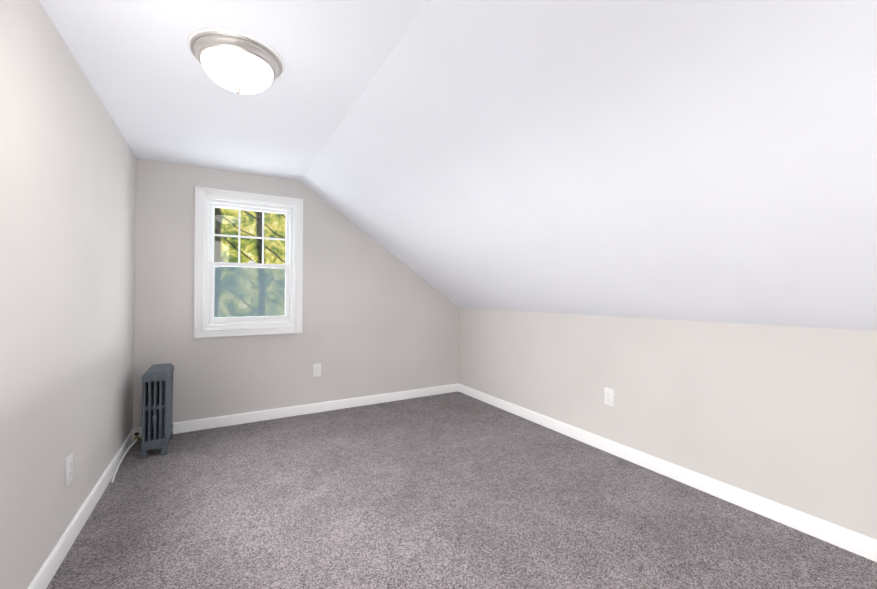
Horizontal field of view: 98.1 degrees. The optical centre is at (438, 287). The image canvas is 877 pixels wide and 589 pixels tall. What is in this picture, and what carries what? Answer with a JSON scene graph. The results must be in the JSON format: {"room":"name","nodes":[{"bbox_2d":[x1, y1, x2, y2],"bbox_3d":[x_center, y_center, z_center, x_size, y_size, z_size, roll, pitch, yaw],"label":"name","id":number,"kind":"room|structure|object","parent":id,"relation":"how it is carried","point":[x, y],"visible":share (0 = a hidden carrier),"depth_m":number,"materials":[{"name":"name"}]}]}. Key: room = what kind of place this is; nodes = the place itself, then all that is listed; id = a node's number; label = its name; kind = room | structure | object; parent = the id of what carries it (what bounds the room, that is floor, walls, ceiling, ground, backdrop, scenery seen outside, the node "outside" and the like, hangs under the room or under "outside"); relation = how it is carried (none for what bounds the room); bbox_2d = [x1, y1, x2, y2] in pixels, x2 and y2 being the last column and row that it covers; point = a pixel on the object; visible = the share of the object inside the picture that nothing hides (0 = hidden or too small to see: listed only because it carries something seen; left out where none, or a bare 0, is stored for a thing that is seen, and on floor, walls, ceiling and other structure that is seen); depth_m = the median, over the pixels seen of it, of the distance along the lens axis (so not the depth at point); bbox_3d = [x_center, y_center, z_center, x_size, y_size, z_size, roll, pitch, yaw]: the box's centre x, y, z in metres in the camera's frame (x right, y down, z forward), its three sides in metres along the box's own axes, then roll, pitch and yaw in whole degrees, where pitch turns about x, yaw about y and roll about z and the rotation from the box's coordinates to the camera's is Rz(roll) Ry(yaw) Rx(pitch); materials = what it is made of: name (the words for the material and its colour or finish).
{"room":"empty attic room","nodes":[
{"label":"empty attic room","id":0,"kind":"room"},
{"bbox_2d":[0,0,136,588],"bbox_3d":[-1.275,0.042,0.877,0.120,2.300,5.370,1,-1,-30],"label":"wall","id":1,"kind":"structure","parent":0,"point":[68,158],"depth_m":1.61,"materials":[{"name":"beige paint"}]},
{"bbox_2d":[65,453,72,486],"bbox_3d":[-1.724,0.848,1.780,0.009,0.129,0.080,1,-1,-30],"label":"electrical outlet","id":2,"kind":"object","parent":1,"relation":"attached to","point":[69,470],"visible":1,"depth_m":1.77,"materials":[{"name":"white plastic"}]},
{"bbox_2d":[27,427,138,588],"bbox_3d":[-1.210,1.146,0.879,0.015,0.092,5.100,1,-1,-30],"label":"baseboard","id":3,"kind":"structure","parent":1,"relation":"attached to","point":[44,576],"depth_m":1.84,"materials":[{"name":"white wood"}]},
{"bbox_2d":[39,0,426,180],"bbox_3d":[-0.716,-1.152,1.216,1.408,0.100,5.370,1,-1,-30],"label":"ceiling","id":4,"kind":"structure","parent":0,"point":[163,95],"depth_m":1.92,"materials":[{"name":"white paint"}]},
{"bbox_2d":[187,27,284,93],"bbox_3d":[-0.947,-1.005,1.802,0.406,0.174,0.406,1,-1,-30],"label":"ceiling light fixture","id":5,"kind":"object","parent":4,"relation":"attached to","point":[238,62],"visible":1,"depth_m":1.70,"materials":[{"name":"white glass"}]},
{"bbox_2d":[133,158,458,427],"bbox_3d":[-1.153,0.094,3.951,3.140,2.300,0.150,1,-1,-30],"label":"wall","id":6,"kind":"structure","parent":0,"point":[378,318],"depth_m":3.73,"materials":[{"name":"beige paint"}]},
{"bbox_2d":[193,186,302,337],"bbox_3d":[-1.760,-0.221,3.585,0.901,1.321,0.154,1,-1,-30],"label":"window","id":7,"kind":"structure","parent":6,"relation":"in","point":[207,323],"depth_m":3.54,"materials":[{"name":"white wood"}]},
{"bbox_2d":[214,266,284,316],"bbox_3d":[-1.793,0.057,3.638,0.709,0.560,0.002,1,-1,-30],"label":"screen","id":8,"kind":"object","parent":7,"relation":"attached to","point":[239,297],"depth_m":3.63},
{"bbox_2d":[139,383,458,436],"bbox_3d":[-1.108,1.197,3.863,3.090,0.092,0.015,1,-1,-30],"label":"baseboard","id":9,"kind":"structure","parent":6,"relation":"attached to","point":[227,420],"depth_m":3.72,"materials":[{"name":"white wood"}]},
{"bbox_2d":[313,363,320,376],"bbox_3d":[-1.215,0.822,3.813,0.080,0.129,0.009,1,-1,-30],"label":"electrical outlet","id":10,"kind":"object","parent":6,"relation":"attached to","point":[316,370],"visible":1,"depth_m":3.81,"materials":[{"name":"white plastic"}]},
{"bbox_2d":[46,391,876,588],"bbox_3d":[0.140,1.256,1.665,3.380,0.100,5.370,1,-1,-30],"label":"floor","id":11,"kind":"structure","parent":0,"point":[456,490],"depth_m":2.00,"materials":[{"name":"carpet"}]},
{"bbox_2d":[111,363,173,482],"bbox_3d":[-2.125,0.922,2.777,0.253,0.615,0.762,1,-1,-30],"label":"radiator","id":12,"kind":"object","parent":11,"relation":"on","point":[157,411],"visible":1,"depth_m":2.80,"materials":[{"name":"grey metal"}]},
{"bbox_2d":[301,0,876,330],"bbox_3d":[0.752,-0.469,2.043,1.972,1.498,5.370,1,-1,-30],"label":"ceiling","id":13,"kind":"structure","parent":0,"point":[704,160],"depth_m":1.61,"materials":[{"name":"white paint"}]},
{"bbox_2d":[459,308,876,539],"bbox_3d":[1.556,0.712,2.482,0.120,1.015,5.370,1,-1,-30],"label":"wall","id":14,"kind":"structure","parent":0,"point":[785,415],"depth_m":2.24,"materials":[{"name":"beige paint"}]},
{"bbox_2d":[604,387,613,406],"bbox_3d":[1.274,0.812,2.844,0.009,0.129,0.080,1,-1,-30],"label":"electrical outlet","id":15,"kind":"object","parent":14,"relation":"attached to","point":[609,396],"visible":1,"depth_m":2.84,"materials":[{"name":"white plastic"}]},
{"bbox_2d":[459,384,876,561],"bbox_3d":[1.505,1.172,2.428,0.015,0.092,5.100,1,-1,-30],"label":"baseboard","id":16,"kind":"structure","parent":14,"relation":"attached to","point":[845,539],"depth_m":2.22,"materials":[{"name":"white wood"}]},
{"label":"outside","id":17,"kind":"structure","parent":0,"visible":0},
{"bbox_2d":[214,208,285,316],"bbox_3d":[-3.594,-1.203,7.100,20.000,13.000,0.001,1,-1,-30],"label":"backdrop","id":18,"kind":"structure","parent":17,"point":[250,220],"depth_m":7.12,"materials":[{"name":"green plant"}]}
]}

